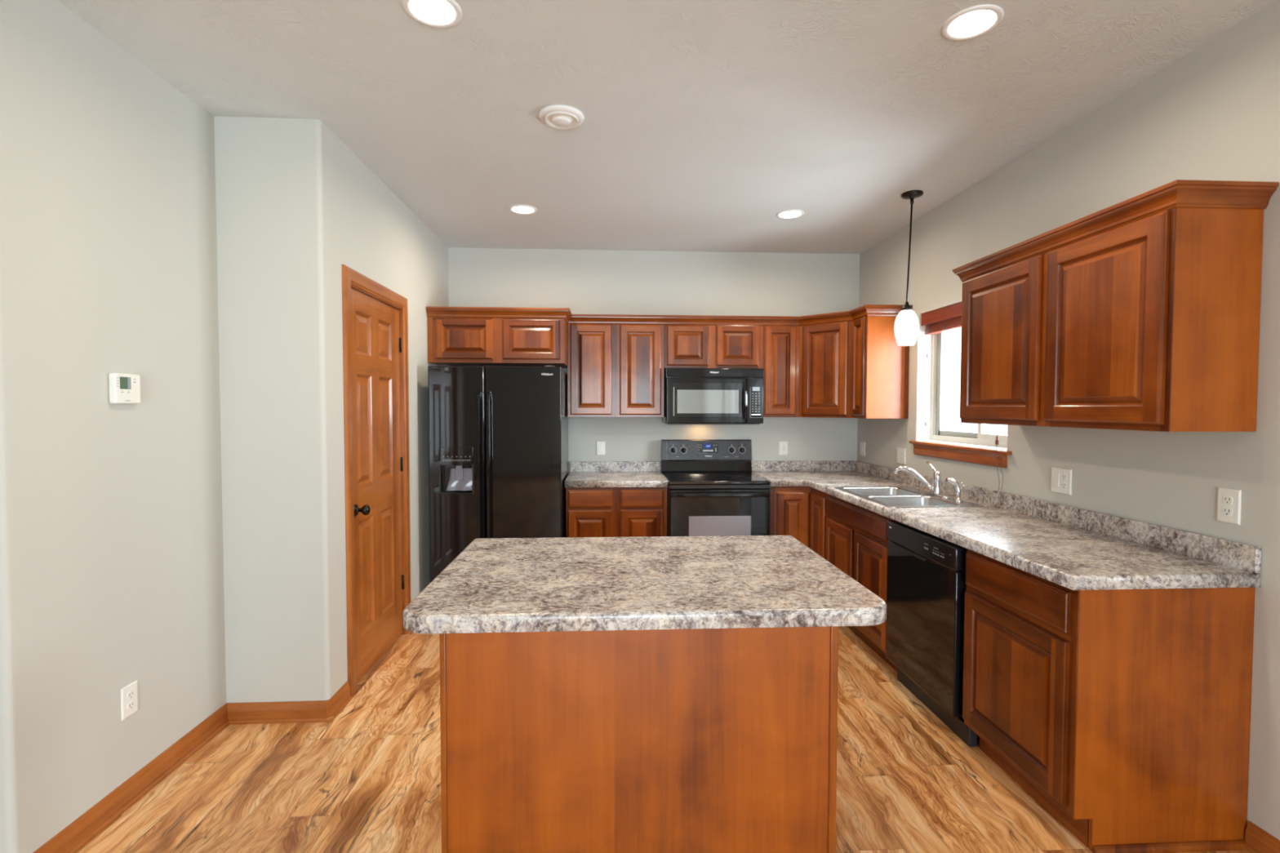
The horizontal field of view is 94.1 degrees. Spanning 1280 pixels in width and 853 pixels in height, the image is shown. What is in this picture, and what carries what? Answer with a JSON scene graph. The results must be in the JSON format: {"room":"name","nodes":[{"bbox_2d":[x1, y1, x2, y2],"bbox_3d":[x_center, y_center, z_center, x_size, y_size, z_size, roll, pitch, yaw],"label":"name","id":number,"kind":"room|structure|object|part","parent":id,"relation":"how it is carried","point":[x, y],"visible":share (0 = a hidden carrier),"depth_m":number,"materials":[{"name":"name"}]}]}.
{"room":"kitchen","nodes":[
{"label":"kitchen","id":0,"kind":"room"},
{"bbox_2d":[0,0,226,852],"bbox_3d":[-1.964,0.005,2.239,0.120,2.788,1.000,0,2,-3],"label":"wall","id":1,"kind":"structure","parent":0,"point":[112,556],"depth_m":2.08,"materials":[{"name":"beige paint"}]},
{"bbox_2d":[108,373,140,404],"bbox_3d":[-1.887,-0.139,2.183,0.026,0.110,0.117,0,2,-3],"label":"thermostat","id":2,"kind":"object","parent":1,"relation":"attached to","point":[124,388],"visible":1,"depth_m":2.17,"materials":[{"name":"white plastic"}]},
{"bbox_2d":[120,680,137,720],"bbox_3d":[-1.898,1.019,2.216,0.008,0.118,0.074,0,2,-3],"label":"wall outlet","id":3,"kind":"object","parent":1,"relation":"attached to","point":[129,694],"visible":1,"depth_m":2.21,"materials":[{"name":"white plastic"}]},
{"bbox_2d":[127,690,133,699],"bbox_3d":[-1.895,0.999,2.216,0.002,0.029,0.031,0,2,-3],"label":"socket","id":4,"kind":"object","parent":3,"relation":"attached to","point":[130,693],"depth_m":2.22,"materials":[{"name":"grey plastic"}]},
{"bbox_2d":[127,701,134,710],"bbox_3d":[-1.895,1.039,2.217,0.002,0.029,0.031,0,2,-3],"label":"socket","id":5,"kind":"object","parent":3,"relation":"attached to","point":[131,704],"depth_m":2.22,"materials":[{"name":"grey plastic"}]},
{"bbox_2d":[213,115,302,702],"bbox_3d":[-1.821,-0.013,2.807,0.465,2.788,0.120,0,2,-3],"label":"wall","id":6,"kind":"structure","parent":0,"point":[254,156],"depth_m":2.75,"materials":[{"name":"beige paint"}]},
{"bbox_2d":[33,681,352,852],"bbox_3d":[-2.806,1.364,1.881,3.390,0.090,0.980,-1,2,-24],"label":"baseboard","id":7,"kind":"structure","parent":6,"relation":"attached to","point":[83,829],"depth_m":2.47,"materials":[{"name":"brown wood"}]},
{"bbox_2d":[292,118,448,701],"bbox_3d":[-1.584,-0.046,3.855,0.120,2.788,2.190,0,2,-3],"label":"wall","id":8,"kind":"structure","parent":0,"point":[344,214],"depth_m":2.87,"materials":[{"name":"beige paint"}]},
{"bbox_2d":[341,263,410,697],"bbox_3d":[-1.530,0.271,3.441,0.184,2.180,0.927,0,2,-3],"label":"door","id":9,"kind":"structure","parent":8,"relation":"in","point":[375,319],"depth_m":3.39,"materials":[{"name":"brown wood"}]},
{"bbox_3d":[-1.459,0.439,3.129,0.076,0.062,0.062,0,2,-3],"label":"knob","id":10,"kind":"part","parent":9,"relation":"part of","materials":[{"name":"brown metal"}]},
{"bbox_2d":[448,247,859,474],"bbox_3d":[0.154,-0.084,5.104,3.725,2.788,0.120,0,2,-3],"label":"wall","id":11,"kind":"structure","parent":0,"point":[584,282],"depth_m":5.03,"materials":[{"name":"beige paint"}]},
{"bbox_2d":[426,306,572,368],"bbox_3d":[-1.048,-0.676,4.644,1.033,0.400,0.628,0,2,-3],"label":"upper cabinet","id":12,"kind":"object","parent":11,"relation":"attached to","point":[458,336],"visible":0.94,"depth_m":4.36,"materials":[{"name":"brown wood"}]},
{"bbox_3d":[-1.281,-0.640,4.345,0.412,0.296,0.019,0,2,-3],"label":"door","id":13,"kind":"part","parent":12,"relation":"part of","materials":[{"name":"brown wood"}]},
{"bbox_3d":[-1.038,-0.834,4.465,1.033,0.073,0.278,0,2,-3],"label":"crown molding","id":14,"kind":"part","parent":12,"relation":"part of","materials":[{"name":"brown wood"}]},
{"bbox_3d":[-0.797,-0.640,4.371,0.418,0.296,0.019,0,2,-3],"label":"door","id":15,"kind":"part","parent":12,"relation":"part of","materials":[{"name":"brown wood"}]},
{"bbox_2d":[596,441,604,455],"bbox_3d":[-0.330,0.183,5.022,0.074,0.116,0.009,0,2,-3],"label":"wall outlet","id":16,"kind":"object","parent":11,"relation":"attached to","point":[600,445],"visible":1,"depth_m":5.02,"materials":[{"name":"white plastic"}]},
{"bbox_2d":[569,461,660,471],"bbox_3d":[-0.207,0.339,5.027,0.762,0.087,0.019,0,2,-3],"label":"backsplash","id":17,"kind":"structure","parent":11,"relation":"attached to","point":[575,466],"depth_m":5.02,"materials":[{"name":"stone"}]},
{"bbox_2d":[567,324,664,417],"bbox_3d":[-0.197,-0.452,4.848,0.761,0.746,0.326,0,2,-3],"label":"upper cabinet","id":18,"kind":"object","parent":11,"relation":"attached to","point":[614,371],"visible":0.97,"depth_m":4.69,"materials":[{"name":"brown wood"}]},
{"bbox_3d":[-0.385,-0.447,4.685,0.326,0.710,0.019,0,2,-3],"label":"door","id":19,"kind":"part","parent":18,"relation":"part of","materials":[{"name":"brown wood"}]},
{"bbox_3d":[0.004,-0.447,4.706,0.330,0.710,0.019,0,2,-3],"label":"door","id":20,"kind":"part","parent":18,"relation":"part of","materials":[{"name":"brown wood"}]},
{"bbox_2d":[663,324,763,369],"bbox_3d":[0.580,-0.647,4.884,0.790,0.356,0.326,0,2,-3],"label":"upper cabinet","id":21,"kind":"object","parent":11,"relation":"attached to","point":[685,346],"visible":0.9,"depth_m":4.73,"materials":[{"name":"brown wood"}]},
{"bbox_3d":[0.380,-0.643,4.719,0.331,0.319,0.019,0,2,-3],"label":"door","id":22,"kind":"part","parent":21,"relation":"part of","materials":[{"name":"brown wood"}]},
{"bbox_2d":[661,368,764,424],"bbox_3d":[0.582,-0.241,4.839,0.775,0.445,0.441,0,2,-3],"label":"microwave oven","id":23,"kind":"object","parent":21,"relation":"attached to","point":[691,396],"visible":0.99,"depth_m":4.66,"materials":[{"name":"black plastic"}]},
{"bbox_3d":[0.519,-0.203,4.677,0.629,0.360,0.034,0,2,-3],"label":"door","id":24,"kind":"part","parent":23,"relation":"part of","materials":[{"name":"black glass"}]},
{"bbox_3d":[0.579,-0.026,4.881,0.735,0.008,0.315,0,2,-3],"label":"plate","id":25,"kind":"part","parent":23,"relation":"part of","materials":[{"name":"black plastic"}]},
{"bbox_3d":[0.821,-0.204,4.659,0.028,0.290,0.054,0,2,-3],"label":"handle","id":26,"kind":"part","parent":23,"relation":"part of","materials":[{"name":"black plastic"}]},
{"bbox_3d":[0.906,-0.203,4.700,0.134,0.360,0.031,0,2,-3],"label":"control panel","id":27,"kind":"part","parent":23,"relation":"part of","materials":[{"name":"black plastic"}]},
{"bbox_3d":[0.776,-0.644,4.741,0.340,0.322,0.019,0,2,-3],"label":"door","id":28,"kind":"part","parent":21,"relation":"part of","materials":[{"name":"brown wood"}]},
{"bbox_2d":[762,325,799,417],"bbox_3d":[1.124,-0.452,4.919,0.297,0.746,0.326,0,2,-3],"label":"upper cabinet","id":29,"kind":"object","parent":11,"relation":"attached to","point":[780,344],"visible":0.88,"depth_m":4.76,"materials":[{"name":"brown wood"}]},
{"bbox_2d":[778,441,787,455],"bbox_3d":[1.231,0.186,5.106,0.078,0.118,0.009,0,2,-3],"label":"wall outlet","id":30,"kind":"object","parent":11,"relation":"attached to","point":[783,446],"visible":1,"depth_m":5.10,"materials":[{"name":"white plastic"}]},
{"bbox_2d":[782,444,785,452],"bbox_3d":[1.231,0.186,5.104,0.033,0.066,0.002,0,2,-3],"label":"socket","id":31,"kind":"object","parent":30,"relation":"attached to","point":[783,445],"depth_m":5.10,"materials":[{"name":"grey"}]},
{"bbox_2d":[751,460,855,471],"bbox_3d":[1.398,0.339,5.113,0.917,0.087,0.019,0,2,-3],"label":"backsplash","id":32,"kind":"structure","parent":11,"relation":"attached to","point":[824,465],"depth_m":5.10,"materials":[{"name":"stone"}]},
{"bbox_2d":[799,320,852,417],"bbox_3d":[1.586,-0.448,4.800,0.614,0.746,0.614,0,2,-3],"label":"upper cabinet","id":33,"kind":"object","parent":11,"relation":"attached to","point":[825,350],"visible":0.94,"depth_m":4.62,"materials":[{"name":"brown wood"}]},
{"bbox_2d":[75,626,1248,852],"bbox_3d":[-1.165,1.489,0.415,6.860,0.060,9.440,0,2,-3],"label":"floor","id":34,"kind":"structure","parent":0,"point":[366,779],"depth_m":2.31,"materials":[{"name":"wood"}]},
{"bbox_2d":[427,364,568,582],"bbox_3d":[-1.027,0.445,4.521,0.914,1.766,0.873,0,2,-3],"label":"refrigerator","id":35,"kind":"object","parent":34,"relation":"on","point":[498,436],"visible":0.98,"depth_m":4.14,"materials":[{"name":"black metal"}]},
{"bbox_3d":[-1.275,0.412,4.168,0.382,1.662,0.072,0,2,-3],"label":"door","id":36,"kind":"part","parent":35,"relation":"part of","materials":[{"name":"black metal"}]},
{"bbox_3d":[-1.259,0.370,4.159,0.172,0.152,0.042,0,2,-3],"label":"cup plate","id":37,"kind":"part","parent":35,"relation":"part of","materials":[{"name":"grey plastic"}]},
{"bbox_3d":[-1.108,0.300,4.110,0.024,1.080,0.072,0,2,-3],"label":"handle","id":38,"kind":"part","parent":35,"relation":"part of","materials":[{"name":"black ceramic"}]},
{"bbox_3d":[-1.044,0.300,4.114,0.024,1.080,0.072,0,2,-3],"label":"handle","id":39,"kind":"part","parent":35,"relation":"part of","materials":[{"name":"black plastic"}]},
{"bbox_3d":[-0.814,0.412,4.193,0.524,1.662,0.072,0,2,-3],"label":"door","id":40,"kind":"part","parent":35,"relation":"part of","materials":[{"name":"black metal"}]},
{"bbox_2d":[565,487,666,537],"bbox_3d":[-0.189,0.881,4.739,0.752,0.882,0.631,0,2,-3],"label":"base cabinet","id":41,"kind":"object","parent":34,"relation":"on","point":[590,512],"visible":0.49,"depth_m":4.42,"materials":[{"name":"brown wood"}]},
{"bbox_3d":[-0.369,0.535,4.411,0.331,0.130,0.019,0,2,-3],"label":"drawer","id":42,"kind":"part","parent":41,"relation":"part of","materials":[{"name":"brown wood"}]},
{"bbox_3d":[-0.369,0.906,4.423,0.331,0.572,0.019,0,2,-3],"label":"door","id":43,"kind":"part","parent":41,"relation":"part of","materials":[{"name":"brown wood"}]},
{"bbox_2d":[564,461,667,487],"bbox_3d":[-0.190,0.373,4.716,0.762,0.134,0.644,0,2,-3],"label":"countertop","id":44,"kind":"structure","parent":41,"relation":"on","point":[582,473],"depth_m":4.81,"materials":[{"name":"stone"}]},
{"bbox_3d":[0.017,0.535,4.432,0.326,0.130,0.019,0,2,-3],"label":"drawer","id":45,"kind":"part","parent":41,"relation":"part of","materials":[{"name":"brown wood"}]},
{"bbox_3d":[0.017,0.906,4.444,0.326,0.572,0.019,0,2,-3],"label":"door","id":46,"kind":"part","parent":41,"relation":"part of","materials":[{"name":"brown wood"}]},
{"bbox_2d":[440,626,838,852],"bbox_3d":[-0.015,0.967,2.049,1.090,0.882,0.828,0,2,-3],"label":"kitchen island","id":47,"kind":"object","parent":34,"relation":"on","point":[705,740],"visible":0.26,"depth_m":1.64,"materials":[{"name":"brown wood"}]},
{"bbox_2d":[403,535,886,634],"bbox_3d":[0.006,0.502,2.046,1.340,0.048,0.937,0,2,-3],"label":"island countertop","id":48,"kind":"structure","parent":47,"relation":"on","point":[649,583],"depth_m":1.79,"materials":[{"name":"stone"}]},
{"bbox_2d":[661,439,771,536],"bbox_3d":[0.576,0.723,4.712,0.762,1.203,0.721,0,2,-3],"label":"electric range","id":49,"kind":"object","parent":34,"relation":"on","point":[713,489],"visible":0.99,"depth_m":4.42,"materials":[{"name":"black metal"}]},
{"bbox_3d":[0.560,0.197,5.014,0.756,0.171,0.082,0,2,-3],"label":"control panel","id":50,"kind":"part","parent":49,"relation":"part of","materials":[{"name":"grey metal"}]},
{"bbox_3d":[0.559,0.334,5.020,0.758,0.100,0.078,0,2,-3],"label":"trim","id":51,"kind":"part","parent":49,"relation":"part of","materials":[{"name":"black metal"}]},
{"bbox_3d":[0.566,0.178,4.987,0.185,0.086,0.015,0,2,-3],"label":"display panel","id":52,"kind":"part","parent":49,"relation":"part of","materials":[{"name":"black plastic"}]},
{"bbox_2d":[661,471,771,484],"bbox_3d":[0.576,0.406,4.709,0.762,0.027,0.635,0,2,-3],"label":"cooktop","id":53,"kind":"object","parent":49,"relation":"in","point":[673,477],"depth_m":4.54,"materials":[{"name":"grey glass"}]},
{"bbox_3d":[0.591,0.787,4.428,0.752,0.643,0.044,0,2,-3],"label":"oven door","id":54,"kind":"part","parent":49,"relation":"part of","materials":[{"name":"black glass"}]},
{"bbox_3d":[0.594,0.503,4.374,0.740,0.032,0.060,0,2,-3],"label":"handle","id":55,"kind":"part","parent":49,"relation":"part of","materials":[{"name":"black metal"}]},
{"bbox_2d":[768,486,826,559],"bbox_3d":[1.435,0.886,4.672,0.928,0.882,0.938,0,2,-3],"label":"base cabinet","id":56,"kind":"object","parent":34,"relation":"on","point":[799,513],"visible":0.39,"depth_m":4.49,"materials":[{"name":"brown wood"}]},
{"bbox_3d":[1.139,0.834,4.513,0.320,0.770,0.004,0,2,-3],"label":"frame","id":57,"kind":"part","parent":56,"relation":"part of","materials":[{"name":"brown wood"}]},
{"bbox_3d":[1.152,0.843,4.503,0.248,0.698,0.019,0,2,-3],"label":"door","id":58,"kind":"part","parent":56,"relation":"part of","materials":[{"name":"brown wood"}]},
{"bbox_3d":[1.295,0.848,4.350,0.019,0.698,0.288,0,2,-3],"label":"door","id":59,"kind":"part","parent":56,"relation":"part of","materials":[{"name":"brown wood"}]},
{"bbox_3d":[1.306,0.840,4.357,0.004,0.770,0.326,0,2,-3],"label":"frame","id":60,"kind":"part","parent":56,"relation":"part of","materials":[{"name":"brown wood"}]},
{"bbox_2d":[751,460,1261,590],"bbox_3d":[1.492,0.413,3.530,0.936,0.134,3.194,0,2,-3],"label":"countertop","id":61,"kind":"structure","parent":56,"relation":"on","point":[1071,548],"depth_m":2.43,"materials":[{"name":"stone"}]},
{"bbox_2d":[834,486,984,507],"bbox_3d":[1.610,0.511,3.668,0.544,0.172,0.840,0,2,-3],"label":"double sink","id":62,"kind":"object","parent":61,"relation":"in","point":[888,496],"visible":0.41,"depth_m":3.65,"materials":[{"name":"silver metal"}]},
{"bbox_2d":[945,477,964,502],"bbox_3d":[1.826,0.367,3.452,0.101,0.131,0.048,1,2,35],"label":"sprayer","id":63,"kind":"object","parent":62,"relation":"on","point":[958,499],"visible":1,"depth_m":3.44,"materials":[{"name":"silver metal"}]},
{"bbox_2d":[893,461,951,498],"bbox_3d":[1.786,0.322,3.721,0.171,0.202,0.348,-1,2,-40],"label":"kitchen faucet","id":64,"kind":"object","parent":61,"relation":"on","point":[935,489],"visible":1,"depth_m":3.68,"materials":[{"name":"silver metal"}]},
{"bbox_3d":[1.723,0.328,3.738,0.251,0.153,0.032,1,2,32],"label":"spout","id":65,"kind":"part","parent":64,"relation":"part of","materials":[{"name":"silver metal"}]},
{"bbox_3d":[1.821,0.256,3.713,0.020,0.068,0.093,0,2,-12],"label":"lever","id":66,"kind":"part","parent":64,"relation":"part of","materials":[{"name":"silver metal"}]},
{"bbox_3d":[1.830,0.420,3.671,0.054,0.011,0.248,0,2,-3],"label":"deck plate","id":67,"kind":"part","parent":64,"relation":"part of","materials":[{"name":"silver metal"}]},
{"bbox_2d":[825,493,897,671],"bbox_3d":[1.634,0.916,3.733,0.631,0.882,0.956,0,2,-3],"label":"base cabinet","id":68,"kind":"object","parent":34,"relation":"on","point":[856,540],"visible":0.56,"depth_m":3.59,"materials":[{"name":"brown wood"}]},
{"bbox_3d":[1.316,0.924,3.951,0.019,0.572,0.442,0,2,-3],"label":"door","id":69,"kind":"part","parent":68,"relation":"part of","materials":[{"name":"brown wood"}]},
{"bbox_3d":[1.329,0.562,3.701,0.019,0.125,0.924,0,2,-3],"label":"drawer","id":70,"kind":"part","parent":68,"relation":"part of","materials":[{"name":"brown wood"}]},
{"bbox_3d":[1.342,0.939,3.472,0.019,0.572,0.446,0,2,-3],"label":"door","id":71,"kind":"part","parent":68,"relation":"part of","materials":[{"name":"brown wood"}]},
{"bbox_2d":[885,520,979,746],"bbox_3d":[1.662,0.947,2.916,0.627,0.871,0.671,0,2,-3],"label":"dishwasher","id":72,"kind":"object","parent":34,"relation":"on","point":[926,586],"visible":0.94,"depth_m":2.81,"materials":[{"name":"black plastic"}]},
{"bbox_3d":[1.374,0.944,2.913,0.042,0.642,0.638,0,2,-3],"label":"door panel","id":73,"kind":"part","parent":72,"relation":"part of","materials":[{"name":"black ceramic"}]},
{"bbox_3d":[1.373,0.569,2.901,0.046,0.103,0.638,0,2,-3],"label":"control panel","id":74,"kind":"part","parent":72,"relation":"part of","materials":[{"name":"black plastic"}]},
{"bbox_3d":[1.545,1.325,2.921,0.300,0.115,0.658,0,2,-3],"label":"kick plate","id":75,"kind":"part","parent":72,"relation":"part of","materials":[{"name":"black plastic"}]},
{"bbox_2d":[962,548,1255,852],"bbox_3d":[1.713,0.963,2.268,0.632,0.882,0.622,0,2,-3],"label":"base cabinet","id":76,"kind":"object","parent":34,"relation":"on","point":[1125,714],"visible":0.93,"depth_m":1.98,"materials":[{"name":"brown wood"}]},
{"bbox_3d":[1.406,0.986,2.271,0.019,0.558,0.566,0,2,-3],"label":"door","id":77,"kind":"part","parent":76,"relation":"part of","materials":[{"name":"brown wood"}]},
{"bbox_3d":[1.407,0.614,2.259,0.019,0.140,0.566,0,2,-3],"label":"drawer","id":78,"kind":"part","parent":76,"relation":"part of","materials":[{"name":"brown wood"}]},
{"bbox_3d":[1.419,0.907,2.260,0.004,0.770,0.603,0,2,-3],"label":"frame","id":79,"kind":"part","parent":76,"relation":"part of","materials":[{"name":"brown wood"}]},
{"bbox_3d":[1.740,0.972,1.984,0.608,0.881,0.015,0,2,-3],"label":"panel","id":80,"kind":"part","parent":76,"relation":"part of","materials":[{"name":"brown wood"}]},
{"bbox_3d":[1.772,1.402,1.983,0.543,0.022,0.019,0,2,-3],"label":"shoe molding","id":81,"kind":"part","parent":76,"relation":"part of","materials":[{"name":"brown wood"}]},
{"bbox_2d":[57,0,1275,253],"bbox_3d":[-1.160,-1.358,0.324,6.860,0.060,9.440,0,2,-3],"label":"ceiling","id":82,"kind":"structure","parent":0,"point":[705,122],"depth_m":2.46,"materials":[{"name":"paint"}]},
{"bbox_2d":[401,0,462,27],"bbox_3d":[-0.685,-1.377,1.967,0.189,0.006,0.189,0,2,-3],"label":"recessed light","id":83,"kind":"object","parent":82,"relation":"in","point":[433,13],"visible":1,"depth_m":1.98,"materials":[{"name":"white glass"}]},
{"bbox_2d":[508,204,537,214],"bbox_3d":[-0.777,-1.440,3.957,0.189,0.006,0.189,0,2,-3],"label":"recessed light","id":84,"kind":"object","parent":82,"relation":"in","point":[518,209],"visible":1,"depth_m":3.94,"materials":[{"name":"white"}]},
{"bbox_2d":[538,104,584,128],"bbox_3d":[-0.353,-1.386,2.689,0.204,0.032,0.204,0,2,-3],"label":"smoke detector","id":85,"kind":"object","parent":82,"relation":"attached to","point":[556,116],"visible":1,"depth_m":2.65,"materials":[{"name":"white plastic"}]},
{"bbox_2d":[775,208,804,218],"bbox_3d":[1.019,-1.440,4.043,0.189,0.006,0.189,0,2,-3],"label":"recessed light","id":86,"kind":"object","parent":82,"relation":"in","point":[786,214],"visible":1,"depth_m":4.04,"materials":[{"name":"white glass"}]},
{"bbox_2d":[893,190,923,346],"bbox_3d":[1.654,-0.966,3.667,0.155,0.925,0.140,0,2,-3],"label":"pendant light","id":87,"kind":"object","parent":82,"relation":"hanging from","point":[906,328],"visible":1,"depth_m":3.64,"materials":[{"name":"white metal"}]},
{"bbox_3d":[1.646,-0.610,3.678,0.140,0.212,0.140,0,2,-3],"label":"lamp shade","id":88,"kind":"part","parent":87,"relation":"part of","materials":[{"name":"white glass"}]},
{"bbox_3d":[1.660,-1.081,3.663,0.038,0.638,0.020,0,2,-3],"label":"stem","id":89,"kind":"part","parent":87,"relation":"part of","materials":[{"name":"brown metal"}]},
{"bbox_2d":[941,4,1004,40],"bbox_3d":[1.134,-1.376,2.035,0.189,0.006,0.189,0,2,-3],"label":"recessed light","id":90,"kind":"object","parent":82,"relation":"in","point":[975,21],"visible":1,"depth_m":2.02,"materials":[{"name":"white"}]},
{"bbox_2d":[857,0,1279,839],"bbox_3d":[2.203,0.065,0.550,0.160,2.788,9.200,0,2,-3],"label":"wall","id":91,"kind":"structure","parent":0,"point":[1213,113],"depth_m":2.34,"materials":[{"name":"beige paint"}]},
{"bbox_2d":[859,441,865,456],"bbox_3d":[1.878,0.187,5.030,0.009,0.116,0.095,0,2,-3],"label":"light switch","id":92,"kind":"object","parent":91,"relation":"attached to","point":[862,451],"visible":1,"depth_m":5.02,"materials":[{"name":"white plastic"}]},
{"bbox_2d":[851,315,909,418],"bbox_3d":[1.753,-0.434,4.374,0.326,0.746,0.257,0,2,-3],"label":"upper cabinet","id":93,"kind":"object","parent":91,"relation":"attached to","point":[880,366],"visible":0.88,"depth_m":4.25,"materials":[{"name":"brown wood"}]},
{"bbox_2d":[567,304,912,326],"bbox_3d":[0.718,-0.836,4.630,2.537,0.073,0.514,0,2,12],"label":"crown molding","id":94,"kind":"structure","parent":93,"relation":"attached to","point":[864,310],"depth_m":4.68,"materials":[{"name":"brown wood"}]},
{"bbox_3d":[1.599,-0.434,4.364,0.019,0.710,0.210,0,2,-3],"label":"door","id":95,"kind":"part","parent":93,"relation":"part of","materials":[{"name":"brown wood"}]},
{"bbox_3d":[1.611,-0.434,4.369,0.004,0.746,0.251,0,2,-3],"label":"frame","id":96,"kind":"part","parent":93,"relation":"part of","materials":[{"name":"brown wood"}]},
{"bbox_2d":[896,447,906,464],"bbox_3d":[1.913,0.214,4.369,0.009,0.118,0.128,0,2,-3],"label":"light switch","id":97,"kind":"object","parent":91,"relation":"attached to","point":[901,452],"visible":1,"depth_m":4.36,"materials":[{"name":"white plastic"}]},
{"bbox_2d":[909,440,1012,467],"bbox_3d":[1.995,0.162,3.689,0.149,0.093,1.026,0,2,-3],"label":"window sill","id":98,"kind":"structure","parent":91,"relation":"attached to","point":[985,456],"depth_m":3.58,"materials":[{"name":"brown wood"}]},
{"bbox_2d":[915,300,1008,449],"bbox_3d":[2.036,-0.327,3.676,0.159,0.884,0.953,0,2,-3],"label":"window","id":99,"kind":"structure","parent":91,"relation":"in","point":[931,348],"depth_m":4.12,"materials":[{"name":"white paint"}]},
{"bbox_3d":[2.080,-0.334,3.866,0.026,0.803,0.518,0,2,-3],"label":"sash","id":100,"kind":"part","parent":99,"relation":"part of","materials":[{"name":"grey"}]},
{"bbox_2d":[920,302,1003,494],"bbox_3d":[1.977,-0.202,3.664,0.130,1.122,0.951,0,2,-3],"label":"window blind","id":101,"kind":"object","parent":99,"relation":"attached to","point":[947,318],"visible":0.46,"depth_m":3.85,"materials":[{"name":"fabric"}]},
{"bbox_3d":[2.015,-0.626,3.663,0.054,0.014,0.901,0,2,-3],"label":"rail","id":102,"kind":"part","parent":101,"relation":"part of","materials":[{"name":"brown wood"}]},
{"bbox_3d":[1.959,-0.147,3.225,0.040,1.040,0.067,2,2,42],"label":"pull cord","id":103,"kind":"part","parent":101,"relation":"part of","materials":[{"name":"brown plastic"}]},
{"bbox_3d":[2.085,-0.328,3.679,0.060,0.875,0.945,0,2,-3],"label":"frame","id":104,"kind":"part","parent":99,"relation":"part of","materials":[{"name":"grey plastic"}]},
{"bbox_3d":[2.081,-0.320,3.434,0.018,0.803,0.385,0,2,-3],"label":"sash","id":105,"kind":"part","parent":99,"relation":"part of","materials":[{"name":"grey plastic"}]},
{"bbox_2d":[855,460,1261,573],"bbox_3d":[1.950,0.390,3.554,0.019,0.087,3.194,0,2,-3],"label":"backsplash","id":106,"kind":"structure","parent":91,"relation":"attached to","point":[1237,555],"depth_m":2.53,"materials":[{"name":"stone"}]},
{"bbox_2d":[1051,466,1071,495],"bbox_3d":[1.996,0.257,2.825,0.009,0.120,0.124,0,2,-3],"label":"wall outlet","id":107,"kind":"object","parent":91,"relation":"attached to","point":[1061,478],"visible":1,"depth_m":2.82,"materials":[{"name":"white plastic"}]},
{"bbox_2d":[1061,482,1066,488],"bbox_3d":[1.995,0.278,2.802,0.002,0.029,0.031,0,2,-3],"label":"socket","id":108,"kind":"object","parent":107,"relation":"attached to","point":[1064,485],"depth_m":2.80,"materials":[{"name":"grey plastic"}]},
{"bbox_2d":[1061,474,1066,479],"bbox_3d":[1.995,0.238,2.801,0.002,0.029,0.031,0,2,-3],"label":"socket","id":109,"kind":"object","parent":107,"relation":"attached to","point":[1064,477],"depth_m":2.80,"materials":[{"name":"grey plastic"}]},
{"bbox_2d":[952,179,1279,431],"bbox_3d":[1.843,-0.402,2.530,0.343,0.804,1.236,0,2,-3],"label":"upper cabinet","id":110,"kind":"object","parent":91,"relation":"attached to","point":[1141,312],"visible":1,"depth_m":2.09,"materials":[{"name":"brown wood"}]},
{"bbox_3d":[1.683,-0.384,2.809,0.019,0.704,0.559,0,2,-3],"label":"door","id":111,"kind":"part","parent":110,"relation":"part of","materials":[{"name":"brown wood"}]},
{"bbox_3d":[1.864,-0.002,2.543,0.295,0.003,1.140,0,2,-3],"label":"panel","id":112,"kind":"part","parent":110,"relation":"part of","materials":[{"name":"brown"}]},
{"bbox_3d":[1.710,-0.375,2.523,0.004,0.746,1.156,0,2,-3],"label":"frame","id":113,"kind":"part","parent":110,"relation":"part of","materials":[{"name":"brown wood"}]},
{"bbox_3d":[1.714,-0.365,2.226,0.019,0.704,0.530,0,2,-3],"label":"door","id":114,"kind":"part","parent":110,"relation":"part of","materials":[{"name":"brown wood"}]},
{"bbox_3d":[1.843,-0.767,2.518,0.343,0.073,1.236,0,2,-3],"label":"crown molding","id":115,"kind":"part","parent":110,"relation":"part of","materials":[{"name":"brown wood"}]},
{"bbox_2d":[1217,487,1241,524],"bbox_3d":[2.037,0.275,2.063,0.008,0.120,0.076,0,2,-3],"label":"wall outlet","id":116,"kind":"object","parent":91,"relation":"attached to","point":[1228,501],"visible":1,"depth_m":2.06,"materials":[{"name":"white plastic"}]},
{"bbox_2d":[1222,506,1232,515],"bbox_3d":[2.034,0.295,2.063,0.002,0.029,0.031,0,2,-3],"label":"socket","id":117,"kind":"object","parent":116,"relation":"attached to","point":[1226,511],"depth_m":2.06,"materials":[{"name":"grey plastic"}]},
{"bbox_2d":[1222,495,1232,504],"bbox_3d":[2.034,0.255,2.062,0.002,0.029,0.031,0,2,-3],"label":"socket","id":118,"kind":"object","parent":116,"relation":"attached to","point":[1227,500],"depth_m":2.06,"materials":[{"name":"grey plastic"}]},
{"bbox_2d":[1244,821,1279,852],"bbox_3d":[2.086,1.400,0.999,0.026,0.090,2.004,0,2,-3],"label":"baseboard","id":119,"kind":"structure","parent":91,"relation":"attached to","point":[1258,840],"depth_m":1.96,"materials":[{"name":"brown wood"}]}
]}

